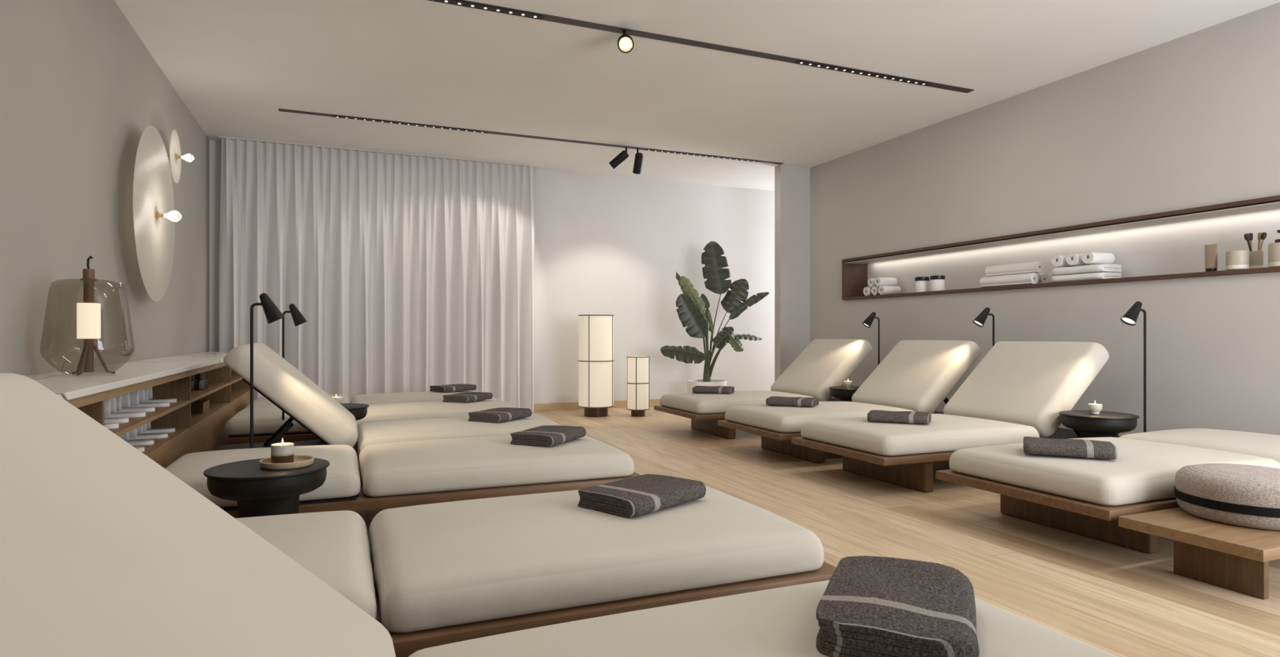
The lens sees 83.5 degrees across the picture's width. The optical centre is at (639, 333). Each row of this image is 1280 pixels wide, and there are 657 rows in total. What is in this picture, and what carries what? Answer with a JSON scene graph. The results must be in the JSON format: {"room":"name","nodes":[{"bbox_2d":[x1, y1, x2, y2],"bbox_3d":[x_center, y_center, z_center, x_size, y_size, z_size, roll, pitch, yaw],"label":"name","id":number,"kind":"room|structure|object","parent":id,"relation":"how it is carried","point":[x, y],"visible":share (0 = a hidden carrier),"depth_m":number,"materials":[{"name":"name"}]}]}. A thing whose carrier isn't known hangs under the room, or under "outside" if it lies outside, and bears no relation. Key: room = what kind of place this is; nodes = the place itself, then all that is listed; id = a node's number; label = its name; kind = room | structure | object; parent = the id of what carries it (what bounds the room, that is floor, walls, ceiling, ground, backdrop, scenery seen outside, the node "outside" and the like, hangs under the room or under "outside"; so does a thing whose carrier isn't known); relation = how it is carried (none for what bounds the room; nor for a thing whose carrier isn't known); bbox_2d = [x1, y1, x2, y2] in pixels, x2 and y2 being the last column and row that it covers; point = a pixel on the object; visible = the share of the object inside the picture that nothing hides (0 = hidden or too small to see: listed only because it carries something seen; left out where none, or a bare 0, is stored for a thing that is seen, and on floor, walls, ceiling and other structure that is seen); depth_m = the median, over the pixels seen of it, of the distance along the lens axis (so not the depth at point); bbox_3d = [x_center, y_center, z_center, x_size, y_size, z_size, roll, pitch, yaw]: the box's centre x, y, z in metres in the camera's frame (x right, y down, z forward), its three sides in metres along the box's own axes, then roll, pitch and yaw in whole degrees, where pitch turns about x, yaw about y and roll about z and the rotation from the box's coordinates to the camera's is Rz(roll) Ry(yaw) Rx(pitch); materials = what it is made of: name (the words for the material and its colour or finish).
{"room":"spa","nodes":[
{"label":"spa","id":0,"kind":"room"},
{"bbox_2d":[0,0,209,376],"bbox_3d":[-2.619,-0.512,2.933,0.120,2.884,9.330,0,0,-23],"label":"wall","id":1,"kind":"structure","parent":0,"point":[80,89],"depth_m":3.69,"materials":[{"name":"beige paint"}]},
{"bbox_2d":[133,125,177,302],"bbox_3d":[-3.161,-0.775,4.717,0.251,1.136,1.136,0,0,-23],"label":"wall lamp","id":2,"kind":"object","parent":1,"relation":"attached to","point":[154,214],"visible":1,"depth_m":4.64,"materials":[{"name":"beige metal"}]},
{"bbox_2d":[167,129,191,183],"bbox_3d":[-3.436,-1.305,5.307,0.212,0.390,0.329,0,0,10],"label":"wall lamp","id":3,"kind":"object","parent":1,"relation":"attached to","point":[175,153],"visible":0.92,"depth_m":5.31,"materials":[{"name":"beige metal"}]},
{"bbox_2d":[209,140,774,404],"bbox_3d":[-0.819,-0.512,8.791,7.950,2.884,0.100,0,0,-23],"label":"wall","id":4,"kind":"structure","parent":0,"point":[615,246],"depth_m":9.07,"materials":[{"name":"white paint"}]},
{"bbox_2d":[533,399,661,411],"bbox_3d":[0.703,0.885,9.364,4.500,0.090,0.014,0,0,-23],"label":"baseboard","id":5,"kind":"structure","parent":4,"relation":"attached to","point":[617,404],"depth_m":8.70,"materials":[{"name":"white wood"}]},
{"bbox_2d":[114,0,1279,191],"bbox_3d":[1.027,-2.004,4.452,8.080,0.100,9.530,0,0,-23],"label":"ceiling","id":6,"kind":"structure","parent":0,"point":[233,64],"depth_m":5.24,"materials":[{"name":"paint"}]},
{"bbox_2d":[218,136,537,167],"bbox_3d":[-2.692,-1.950,7.762,3.240,0.008,0.024,0,0,-23],"label":"rail","id":7,"kind":"object","parent":6,"relation":"attached to","point":[219,136],"visible":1,"depth_m":7.68,"materials":[{"name":"white metal"}]},
{"bbox_2d":[218,137,536,413],"bbox_3d":[-2.703,-0.512,7.751,3.228,2.864,0.142,0,0,-23],"label":"curtain","id":8,"kind":"object","parent":7,"relation":"hanging from","point":[410,273],"visible":0.84,"depth_m":7.71,"materials":[{"name":"white fabric"}]},
{"bbox_2d":[278,108,783,164],"bbox_3d":[-0.758,-1.948,7.268,5.199,0.010,0.062,0,0,-23],"label":"ceiling track","id":9,"kind":"object","parent":6,"relation":"attached to","point":[279,109],"visible":1,"depth_m":7.05,"materials":[{"name":"brown metal"}]},
{"bbox_2d":[426,0,974,93],"bbox_3d":[0.320,-1.948,4.811,5.090,0.010,0.074,0,0,-23],"label":"ceiling track","id":10,"kind":"object","parent":6,"relation":"attached to","point":[457,2],"visible":1,"depth_m":4.81,"materials":[{"name":"brown metal"}]},
{"bbox_2d":[617,31,634,53],"bbox_3d":[-0.093,-1.868,4.616,0.104,0.161,0.165,0,0,-3],"label":"spotlight","id":11,"kind":"object","parent":10,"relation":"attached to","point":[625,44],"visible":1,"depth_m":4.57,"materials":[{"name":"black metal"}]},
{"bbox_2d":[243,406,1279,656],"bbox_3d":[1.027,0.980,4.452,8.080,0.100,9.530,0,0,-23],"label":"floor","id":12,"kind":"structure","parent":0,"point":[1118,601],"depth_m":3.14,"materials":[{"name":"brown wood"}]},
{"bbox_2d":[66,362,254,468],"bbox_3d":[-2.718,0.568,3.916,0.447,0.725,6.480,0,0,-23],"label":"shelving unit","id":13,"kind":"object","parent":12,"relation":"on","point":[227,393],"visible":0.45,"depth_m":4.00,"materials":[{"name":"brown wood"}]},
{"bbox_2d":[104,397,146,417],"bbox_3d":[-2.363,0.314,3.181,0.286,0.121,0.116,0,0,-25],"label":"slipper","id":14,"kind":"object","parent":13,"relation":"on","point":[110,405],"visible":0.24,"depth_m":3.18,"materials":[{"name":"white fabric"}]},
{"bbox_2d":[26,351,228,400],"bbox_3d":[-2.713,0.193,3.918,0.460,0.025,6.520,0,0,-23],"label":"countertop","id":15,"kind":"structure","parent":13,"relation":"on","point":[67,385],"depth_m":3.22,"materials":[{"name":"white stone"}]},
{"bbox_2d":[71,255,115,375],"bbox_3d":[-2.396,-0.080,3.119,0.327,0.518,0.327,0,0,-23],"label":"table lamp","id":16,"kind":"object","parent":15,"relation":"on","point":[88,312],"visible":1,"depth_m":3.10,"materials":[{"name":"brown glass"}]},
{"bbox_2d":[76,302,100,338],"bbox_3d":[-2.396,-0.053,3.119,0.083,0.154,0.083,0,0,-23],"label":"diffuser","id":17,"kind":"object","parent":16,"relation":"attached to","point":[88,314],"depth_m":3.09,"materials":[{"name":"white"}]},
{"bbox_2d":[115,393,155,413],"bbox_3d":[-2.469,0.314,3.407,0.286,0.121,0.116,0,0,-17],"label":"slipper","id":18,"kind":"object","parent":13,"relation":"on","point":[123,402],"visible":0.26,"depth_m":3.41,"materials":[{"name":"white fabric"}]},
{"bbox_2d":[128,425,168,439],"bbox_3d":[-2.540,0.469,3.606,0.286,0.121,0.116,0,0,-21],"label":"slipper","id":19,"kind":"object","parent":13,"relation":"on","point":[137,433],"visible":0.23,"depth_m":3.60,"materials":[{"name":"white fabric"}]},
{"bbox_2d":[128,389,169,407],"bbox_3d":[-2.555,0.314,3.643,0.286,0.121,0.116,0,0,-21],"label":"slipper","id":20,"kind":"object","parent":13,"relation":"on","point":[137,398],"visible":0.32,"depth_m":3.63,"materials":[{"name":"white fabric"}]},
{"bbox_2d":[109,400,190,436],"bbox_3d":[-2.417,0.384,3.207,0.435,0.018,1.580,0,0,-23],"label":"shelf","id":21,"kind":"object","parent":13,"relation":"attached to","point":[134,423],"depth_m":3.20,"materials":[{"name":"brown wood"}]},
{"bbox_2d":[144,386,177,402],"bbox_3d":[-2.655,0.314,3.850,0.286,0.121,0.116,0,0,-25],"label":"slipper","id":22,"kind":"object","parent":13,"relation":"on","point":[148,392],"visible":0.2,"depth_m":3.87,"materials":[{"name":"white fabric"}]},
{"bbox_2d":[133,387,254,457],"bbox_3d":[-2.713,0.542,3.918,0.435,0.025,6.480,0,0,-23],"label":"shelf","id":23,"kind":"object","parent":13,"relation":"attached to","point":[217,407],"depth_m":4.21,"materials":[{"name":"brown wood"}]},
{"bbox_2d":[191,400,208,413],"bbox_3d":[-3.017,0.494,4.810,0.190,0.070,0.240,0,0,-23],"label":"storage box","id":24,"kind":"object","parent":13,"relation":"on","point":[198,406],"visible":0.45,"depth_m":4.73,"materials":[{"name":"brown wood"}]},
{"bbox_2d":[191,382,231,402],"bbox_3d":[-3.032,0.384,4.684,0.435,0.018,1.580,0,0,-23],"label":"shelf","id":25,"kind":"object","parent":13,"relation":"attached to","point":[196,394],"depth_m":4.76,"materials":[{"name":"brown wood"}]},
{"bbox_2d":[203,457,329,518],"bbox_3d":[-1.369,0.710,2.647,0.413,0.440,0.413,0,0,-23],"label":"side table","id":26,"kind":"object","parent":12,"relation":"on","point":[257,491],"visible":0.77,"depth_m":2.54,"materials":[{"name":"black paint"}]},
{"bbox_2d":[258,454,314,470],"bbox_3d":[-1.307,0.477,2.657,0.183,0.024,0.183,0,0,-23],"label":"tray","id":27,"kind":"object","parent":26,"relation":"on","point":[300,460],"visible":0.87,"depth_m":2.60,"materials":[{"name":"brown wood"}]},
{"bbox_2d":[271,439,293,463],"bbox_3d":[-1.323,0.435,2.655,0.077,0.096,0.077,0,0,-23],"label":"candle","id":28,"kind":"object","parent":27,"relation":"on","point":[282,452],"visible":0.88,"depth_m":2.63,"materials":[{"name":"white wax"}]},
{"bbox_2d":[271,454,293,463],"bbox_3d":[-1.323,0.466,2.655,0.077,0.034,0.077,0,0,-23],"label":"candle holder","id":29,"kind":"object","parent":27,"relation":"on","point":[275,459],"depth_m":2.62,"materials":[{"name":"brown ceramic"}]},
{"bbox_2d":[249,293,284,448],"bbox_3d":[-1.932,0.363,3.624,0.252,1.134,0.200,0,0,-31],"label":"floor lamp","id":30,"kind":"object","parent":12,"relation":"on","point":[272,313],"visible":0.71,"depth_m":3.61,"materials":[{"name":"black metal"}]},
{"bbox_2d":[282,303,307,442],"bbox_3d":[-2.418,0.363,4.922,0.252,1.134,0.200,0,0,-31],"label":"floor lamp","id":31,"kind":"object","parent":12,"relation":"on","point":[298,318],"visible":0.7,"depth_m":4.92,"materials":[{"name":"black metal"}]},
{"bbox_2d":[340,403,368,420],"bbox_3d":[-2.045,0.710,4.830,0.413,0.440,0.413,0,0,-23],"label":"side table","id":32,"kind":"object","parent":12,"relation":"on","point":[359,411],"visible":0.23,"depth_m":4.79,"materials":[{"name":"black paint"}]},
{"bbox_2d":[245,391,496,440],"bbox_3d":[-2.361,0.740,6.491,2.086,0.381,0.890,0,0,-23],"label":"lounger","id":33,"kind":"object","parent":12,"relation":"on","point":[393,397],"visible":0.28,"depth_m":6.31,"materials":[{"name":"beige fabric"}]},
{"bbox_2d":[245,394,350,408],"bbox_3d":[-2.952,0.618,6.246,0.805,0.137,0.854,0,0,-23],"label":"cushion","id":34,"kind":"object","parent":33,"relation":"on","point":[261,402],"depth_m":5.96,"materials":[{"name":"beige fabric"}]},
{"bbox_2d":[351,391,496,404],"bbox_3d":[-2.004,0.625,6.641,1.245,0.138,0.853,0,0,-23],"label":"seat cushion","id":35,"kind":"object","parent":33,"relation":"on","point":[393,397],"depth_m":6.35,"materials":[{"name":"beige fabric"}]},
{"bbox_2d":[429,383,476,392],"bbox_3d":[-1.805,0.528,6.939,0.262,0.057,0.373,0,0,39],"label":"folded towel","id":36,"kind":"object","parent":33,"relation":"on","point":[460,387],"visible":1,"depth_m":6.84,"materials":[{"name":"grey fabric"}]},
{"bbox_2d":[223,400,519,444],"bbox_3d":[-1.965,0.740,5.540,2.086,0.381,0.890,0,0,-23],"label":"lounger","id":37,"kind":"object","parent":12,"relation":"on","point":[267,420],"visible":0.4,"depth_m":5.14,"materials":[{"name":"beige fabric"}]},
{"bbox_2d":[223,406,309,435],"bbox_3d":[-2.556,0.618,5.295,0.805,0.137,0.854,0,0,-23],"label":"cushion","id":38,"kind":"object","parent":37,"relation":"on","point":[267,420],"depth_m":4.87,"materials":[{"name":"beige fabric"}]},
{"bbox_2d":[355,400,519,426],"bbox_3d":[-1.607,0.625,5.690,1.245,0.138,0.853,0,0,-23],"label":"seat cushion","id":39,"kind":"object","parent":37,"relation":"on","point":[440,409],"depth_m":5.37,"materials":[{"name":"beige fabric"}]},
{"bbox_2d":[442,391,493,402],"bbox_3d":[-1.424,0.528,5.951,0.262,0.057,0.373,0,0,20],"label":"folded towel","id":40,"kind":"object","parent":37,"relation":"on","point":[468,397],"visible":1,"depth_m":5.81,"materials":[{"name":"grey fabric"}]},
{"bbox_2d":[213,342,560,464],"bbox_3d":[-1.476,0.494,4.401,2.060,0.873,0.890,0,0,-23],"label":"lounger","id":41,"kind":"object","parent":12,"relation":"on","point":[274,378],"visible":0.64,"depth_m":3.95,"materials":[{"name":"beige fabric"}]},
{"bbox_2d":[223,342,357,447],"bbox_3d":[-2.000,0.360,4.183,0.652,0.605,0.854,0,0,-23],"label":"cushion","id":42,"kind":"object","parent":41,"relation":"on","point":[274,378],"depth_m":3.84,"materials":[{"name":"beige fabric"}]},
{"bbox_2d":[355,414,560,457],"bbox_3d":[-1.131,0.625,4.545,1.245,0.138,0.853,0,0,-23],"label":"seat cushion","id":43,"kind":"object","parent":41,"relation":"on","point":[420,429],"depth_m":4.27,"materials":[{"name":"beige fabric"}]},
{"bbox_2d":[468,407,531,422],"bbox_3d":[-0.905,0.528,4.670,0.262,0.057,0.373,0,0,23],"label":"folded towel","id":44,"kind":"object","parent":41,"relation":"on","point":[499,415],"visible":1,"depth_m":4.54,"materials":[{"name":"grey fabric"}]},
{"bbox_2d":[165,435,639,518],"bbox_3d":[-1.105,0.740,3.477,2.086,0.381,0.890,0,0,-23],"label":"lounger","id":45,"kind":"object","parent":12,"relation":"on","point":[424,472],"visible":0.69,"depth_m":3.23,"materials":[{"name":"beige fabric"}]},
{"bbox_2d":[165,444,360,507],"bbox_3d":[-1.697,0.618,3.232,0.805,0.137,0.854,0,0,-23],"label":"cushion","id":46,"kind":"object","parent":45,"relation":"on","point":[341,486],"depth_m":3.01,"materials":[{"name":"beige fabric"}]},
{"bbox_2d":[358,435,634,497],"bbox_3d":[-0.748,0.625,3.627,1.245,0.138,0.853,0,0,-23],"label":"seat cushion","id":47,"kind":"object","parent":45,"relation":"on","point":[463,467],"depth_m":3.30,"materials":[{"name":"beige fabric"}]},
{"bbox_2d":[510,425,586,446],"bbox_3d":[-0.470,0.528,3.729,0.262,0.057,0.373,0,0,21],"label":"folded towel","id":48,"kind":"object","parent":45,"relation":"on","point":[544,435],"visible":1,"depth_m":3.60,"materials":[{"name":"grey fabric"}]},
{"bbox_2d":[235,485,835,656],"bbox_3d":[-0.532,0.740,2.102,2.086,0.381,0.890,0,0,-23],"label":"lounger","id":49,"kind":"object","parent":12,"relation":"on","point":[437,574],"visible":0.68,"depth_m":1.92,"materials":[{"name":"beige fabric"}]},
{"bbox_2d":[235,510,377,619],"bbox_3d":[-1.124,0.618,1.856,0.805,0.137,0.854,0,0,-23],"label":"cushion","id":50,"kind":"object","parent":49,"relation":"on","point":[335,547],"depth_m":1.92,"materials":[{"name":"beige fabric"}]},
{"bbox_2d":[368,485,824,632],"bbox_3d":[-0.175,0.625,2.251,1.245,0.138,0.853,0,0,-23],"label":"seat cushion","id":51,"kind":"object","parent":49,"relation":"on","point":[453,566],"depth_m":1.93,"materials":[{"name":"beige fabric"}]},
{"bbox_2d":[577,474,706,517],"bbox_3d":[0.013,0.528,2.365,0.262,0.057,0.373,0,0,41],"label":"folded towel","id":52,"kind":"object","parent":49,"relation":"on","point":[642,495],"visible":1,"depth_m":2.28,"materials":[{"name":"grey fabric"}]},
{"bbox_2d":[0,373,1117,656],"bbox_3d":[-0.080,0.494,1.050,2.060,0.873,0.890,0,0,-23],"label":"lounger","id":53,"kind":"object","parent":12,"relation":"on","point":[105,552],"visible":0.78,"depth_m":0.93,"materials":[{"name":"beige fabric"}]},
{"bbox_2d":[0,373,395,656],"bbox_3d":[-0.604,0.360,0.832,0.652,0.605,0.854,0,0,-23],"label":"cushion","id":54,"kind":"object","parent":53,"relation":"on","point":[105,552],"depth_m":0.85,"materials":[{"name":"beige fabric"}]},
{"bbox_2d":[408,580,1117,656],"bbox_3d":[0.265,0.625,1.194,1.245,0.138,0.853,0,0,-23],"label":"seat cushion","id":55,"kind":"object","parent":53,"relation":"on","point":[777,622],"depth_m":1.34,"materials":[{"name":"beige fabric"}]},
{"bbox_2d":[816,555,979,656],"bbox_3d":[0.496,0.521,1.371,0.267,0.071,0.403,0,0,23],"label":"folded towel","id":56,"kind":"object","parent":53,"relation":"on","point":[869,606],"visible":1,"depth_m":1.27,"materials":[{"name":"grey fabric"}]},
{"bbox_2d":[577,314,613,417],"bbox_3d":[-0.495,0.362,8.092,0.409,1.136,0.409,0,0,19],"label":"floor lamp","id":57,"kind":"object","parent":12,"relation":"on","point":[596,331],"visible":1,"depth_m":7.92,"materials":[{"name":"white paper"}]},
{"bbox_2d":[626,355,649,417],"bbox_3d":[-0.021,0.594,8.073,0.257,0.672,0.257,0,0,9],"label":"floor lamp","id":58,"kind":"object","parent":12,"relation":"on","point":[637,366],"visible":1,"depth_m":7.98,"materials":[{"name":"white paper"}]},
{"bbox_2d":[660,241,768,392],"bbox_3d":[0.884,-0.100,8.763,1.514,2.061,0.491,0,0,-23],"label":"potted plant","id":59,"kind":"object","parent":12,"relation":"on","point":[691,312],"visible":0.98,"depth_m":8.70,"materials":[{"name":"green plant"}]},
{"bbox_2d":[653,338,872,439],"bbox_3d":[1.255,0.494,6.882,2.060,0.873,0.890,0,0,-23],"label":"lounger","id":60,"kind":"object","parent":12,"relation":"on","point":[824,363],"visible":0.76,"depth_m":6.73,"materials":[{"name":"beige fabric"}]},
{"bbox_2d":[692,386,734,393],"bbox_3d":[0.690,0.527,6.731,0.363,0.058,0.243,0,0,15],"label":"folded towel","id":61,"kind":"object","parent":60,"relation":"on","point":[698,389],"visible":1,"depth_m":6.63,"materials":[{"name":"grey fabric"}]},
{"bbox_2d":[659,390,812,413],"bbox_3d":[0.910,0.625,6.737,1.245,0.138,0.853,0,0,-23],"label":"seat cushion","id":62,"kind":"object","parent":60,"relation":"on","point":[686,402],"depth_m":6.42,"materials":[{"name":"beige fabric"}]},
{"bbox_2d":[770,338,872,401],"bbox_3d":[1.779,0.360,7.100,0.652,0.605,0.854,0,0,-23],"label":"cushion","id":63,"kind":"object","parent":60,"relation":"on","point":[824,363],"depth_m":6.89,"materials":[{"name":"beige fabric"}]},
{"bbox_2d":[828,386,859,401],"bbox_3d":[1.917,0.710,6.475,0.413,0.440,0.413,0,0,-23],"label":"side table","id":64,"kind":"object","parent":12,"relation":"on","point":[843,393],"visible":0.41,"depth_m":6.36,"materials":[{"name":"black paint"}]},
{"bbox_2d":[717,340,982,463],"bbox_3d":[1.740,0.494,5.719,2.060,0.873,0.890,0,0,-23],"label":"lounger","id":65,"kind":"object","parent":12,"relation":"on","point":[915,375],"visible":0.8,"depth_m":5.59,"materials":[{"name":"beige fabric"}]},
{"bbox_2d":[765,395,818,407],"bbox_3d":[1.182,0.527,5.563,0.363,0.058,0.243,0,0,25],"label":"folded towel","id":66,"kind":"object","parent":65,"relation":"on","point":[771,401],"visible":1,"depth_m":5.48,"materials":[{"name":"grey fabric"}]},
{"bbox_2d":[724,401,913,432],"bbox_3d":[1.394,0.625,5.574,1.245,0.138,0.853,0,0,-23],"label":"seat cushion","id":67,"kind":"object","parent":65,"relation":"on","point":[771,419],"depth_m":5.31,"materials":[{"name":"beige fabric"}]},
{"bbox_2d":[851,340,982,413],"bbox_3d":[2.264,0.360,5.937,0.652,0.605,0.854,0,0,-23],"label":"cushion","id":68,"kind":"object","parent":65,"relation":"on","point":[915,375],"depth_m":5.74,"materials":[{"name":"beige fabric"}]},
{"bbox_2d":[862,311,879,364],"bbox_3d":[2.231,0.364,6.791,0.262,1.132,0.200,0,0,-3],"label":"floor lamp","id":69,"kind":"object","parent":12,"relation":"on","point":[868,322],"visible":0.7,"depth_m":6.78,"materials":[{"name":"black metal"}]},
{"bbox_2d":[791,341,1120,492],"bbox_3d":[2.132,0.494,4.777,2.060,0.873,0.890,0,0,-23],"label":"lounger","id":70,"kind":"object","parent":12,"relation":"on","point":[1019,389],"visible":0.91,"depth_m":4.61,"materials":[{"name":"beige fabric"}]},
{"bbox_2d":[866,409,931,424],"bbox_3d":[1.641,0.527,4.541,0.363,0.058,0.243,0,0,25],"label":"folded towel","id":71,"kind":"object","parent":70,"relation":"on","point":[875,415],"visible":1,"depth_m":4.46,"materials":[{"name":"grey fabric"}]},
{"bbox_2d":[800,413,1039,456],"bbox_3d":[1.786,0.625,4.633,1.245,0.138,0.853,0,0,-23],"label":"seat cushion","id":72,"kind":"object","parent":70,"relation":"on","point":[945,434],"depth_m":4.33,"materials":[{"name":"beige fabric"}]},
{"bbox_2d":[943,341,1109,437],"bbox_3d":[2.656,0.360,4.995,0.652,0.605,0.854,0,0,-23],"label":"cushion","id":73,"kind":"object","parent":70,"relation":"on","point":[1025,383],"depth_m":4.82,"materials":[{"name":"beige fabric"}]},
{"bbox_2d":[972,307,994,346],"bbox_3d":[2.716,0.364,5.574,0.262,1.132,0.200,0,0,-3],"label":"floor lamp","id":74,"kind":"object","parent":12,"relation":"on","point":[980,319],"visible":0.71,"depth_m":5.56,"materials":[{"name":"black metal"}]},
{"bbox_2d":[1058,410,1139,438],"bbox_3d":[2.786,0.710,4.364,0.413,0.440,0.413,0,0,-23],"label":"side table","id":75,"kind":"object","parent":12,"relation":"on","point":[1104,424],"visible":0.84,"depth_m":4.25,"materials":[{"name":"black paint"}]},
{"bbox_2d":[935,428,1279,553],"bbox_3d":[2.628,0.740,3.619,2.086,0.381,0.890,0,0,-23],"label":"lounger","id":76,"kind":"object","parent":12,"relation":"on","point":[1086,497],"visible":0.77,"depth_m":3.24,"materials":[{"name":"beige fabric"}]},
{"bbox_2d":[1022,436,1117,459],"bbox_3d":[1.980,0.527,3.320,0.363,0.058,0.243,0,0,27],"label":"folded towel","id":77,"kind":"object","parent":76,"relation":"on","point":[1084,448],"visible":1,"depth_m":3.24,"materials":[{"name":"grey fabric"}]},
{"bbox_2d":[949,436,1279,506],"bbox_3d":[2.271,0.625,3.470,1.245,0.138,0.853,0,0,-23],"label":"seat cushion","id":78,"kind":"object","parent":76,"relation":"on","point":[1143,473],"depth_m":3.17,"materials":[{"name":"beige fabric"}]},
{"bbox_2d":[1119,428,1279,463],"bbox_3d":[3.220,0.618,3.865,0.805,0.137,0.854,0,0,-23],"label":"cushion","id":79,"kind":"object","parent":76,"relation":"on","point":[1256,444],"depth_m":3.78,"materials":[{"name":"beige fabric"}]},
{"bbox_2d":[1120,301,1146,432],"bbox_3d":[3.168,0.364,4.539,0.262,1.132,0.200,0,0,-11],"label":"floor lamp","id":80,"kind":"object","parent":12,"relation":"on","point":[1130,317],"visible":0.68,"depth_m":4.54,"materials":[{"name":"black metal"}]},
{"bbox_2d":[1118,506,1279,599],"bbox_3d":[2.626,0.820,2.849,1.470,0.220,0.476,0,0,-23],"label":"bench","id":81,"kind":"object","parent":12,"relation":"on","point":[1233,557],"visible":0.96,"depth_m":2.60,"materials":[{"name":"brown wood"}]},
{"bbox_2d":[1173,463,1279,530],"bbox_3d":[2.354,0.617,2.763,0.477,0.186,0.477,0,0,-23],"label":"pouf","id":82,"kind":"object","parent":81,"relation":"on","point":[1246,495],"visible":1,"depth_m":2.66,"materials":[{"name":"beige fabric"}]},
{"bbox_2d":[774,164,809,381],"bbox_3d":[2.481,-0.512,8.736,1.900,2.884,0.120,0,0,-23],"label":"wall pier","id":83,"kind":"object","parent":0,"point":[792,184],"visible":0.21,"depth_m":8.38,"materials":[{"name":"paint"}]},
{"bbox_2d":[809,2,1279,435],"bbox_3d":[3.708,-0.512,4.849,0.350,2.884,8.000,0,0,-23],"label":"wall","id":84,"kind":"structure","parent":0,"point":[1192,120],"depth_m":5.19,"materials":[{"name":"paint"}]},
{"bbox_2d":[841,195,1279,300],"bbox_3d":[3.730,-0.587,4.712,0.345,0.447,7.027,0,0,-23],"label":"wall shelf","id":85,"kind":"object","parent":84,"relation":"attached to","point":[1168,245],"visible":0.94,"depth_m":5.38,"materials":[{"name":"brown wood"}]},
{"bbox_2d":[915,276,929,292],"bbox_3d":[2.735,-0.468,6.957,0.132,0.151,0.132,0,0,-23],"label":"jar","id":86,"kind":"object","parent":85,"relation":"on","point":[922,283],"visible":0.8,"depth_m":6.90,"materials":[{"name":"white ceramic"}]},
{"bbox_2d":[929,275,945,291],"bbox_3d":[2.818,-0.468,6.796,0.132,0.151,0.132,0,0,-23],"label":"jar","id":87,"kind":"object","parent":85,"relation":"on","point":[937,282],"visible":0.84,"depth_m":6.74,"materials":[{"name":"white ceramic"}]},
{"bbox_2d":[979,272,1038,287],"bbox_3d":[3.090,-0.442,6.021,0.088,0.094,0.500,0,0,-23],"label":"rolled towel","id":88,"kind":"object","parent":85,"relation":"on","point":[1033,277],"visible":0.98,"depth_m":5.96,"materials":[{"name":"white fabric"}]},
{"bbox_2d":[985,261,1044,276],"bbox_3d":[3.140,-0.535,6.031,0.088,0.094,0.500,0,0,-23],"label":"rolled towel","id":89,"kind":"object","parent":88,"relation":"on","point":[1036,267],"visible":0.98,"depth_m":5.97,"materials":[{"name":"white fabric"}]},
{"bbox_2d":[844,201,1279,264],"bbox_3d":[3.702,-0.772,4.700,0.247,0.008,6.976,0,0,-23],"label":"light","id":90,"kind":"object","parent":85,"relation":"attached to","point":[1246,206],"depth_m":5.40,"materials":[{"name":"beige"}]},
{"bbox_2d":[1051,272,1121,282],"bbox_3d":[3.395,-0.422,5.465,0.242,0.058,0.403,0,0,-23],"label":"folded towel","id":91,"kind":"object","parent":85,"relation":"on","point":[1092,276],"visible":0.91,"depth_m":5.34,"materials":[{"name":"white fabric"}]},
{"bbox_2d":[1051,264,1121,275],"bbox_3d":[3.395,-0.482,5.465,0.242,0.058,0.403,0,0,-23],"label":"folded towel","id":92,"kind":"object","parent":91,"relation":"on","point":[1093,268],"visible":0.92,"depth_m":5.33,"materials":[{"name":"white fabric"}]},
{"bbox_2d":[1081,252,1115,264],"bbox_3d":[3.434,-0.561,5.377,0.235,0.087,0.092,0,0,-23],"label":"rolled towel","id":93,"kind":"object","parent":92,"relation":"on","point":[1096,258],"visible":1,"depth_m":5.34,"materials":[{"name":"white fabric"}]},
{"bbox_2d":[1204,244,1217,271],"bbox_3d":[3.691,-0.483,4.636,0.064,0.181,0.064,0,0,17],"label":"tube","id":94,"kind":"object","parent":85,"relation":"on","point":[1211,251],"visible":0.86,"depth_m":4.62,"materials":[{"name":"beige"}]},
{"bbox_2d":[1226,250,1248,270],"bbox_3d":[3.729,-0.453,4.479,0.112,0.120,0.112,0,0,-23],"label":"jar","id":95,"kind":"object","parent":85,"relation":"on","point":[1235,260],"visible":0.83,"depth_m":4.44,"materials":[{"name":"beige ceramic"}]},
{"bbox_2d":[1248,250,1263,268],"bbox_3d":[3.854,-0.453,4.504,0.088,0.120,0.088,0,0,-23],"label":"cup","id":96,"kind":"object","parent":85,"relation":"on","point":[1255,258],"visible":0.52,"depth_m":4.47,"materials":[{"name":"beige ceramic"}]},
{"bbox_2d":[1267,230,1279,266],"bbox_3d":[3.848,-0.504,4.284,0.148,0.224,0.148,0,0,-23],"label":"pump bottle","id":97,"kind":"object","parent":85,"relation":"on","point":[1273,249],"visible":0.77,"depth_m":4.27,"materials":[{"name":"beige"}]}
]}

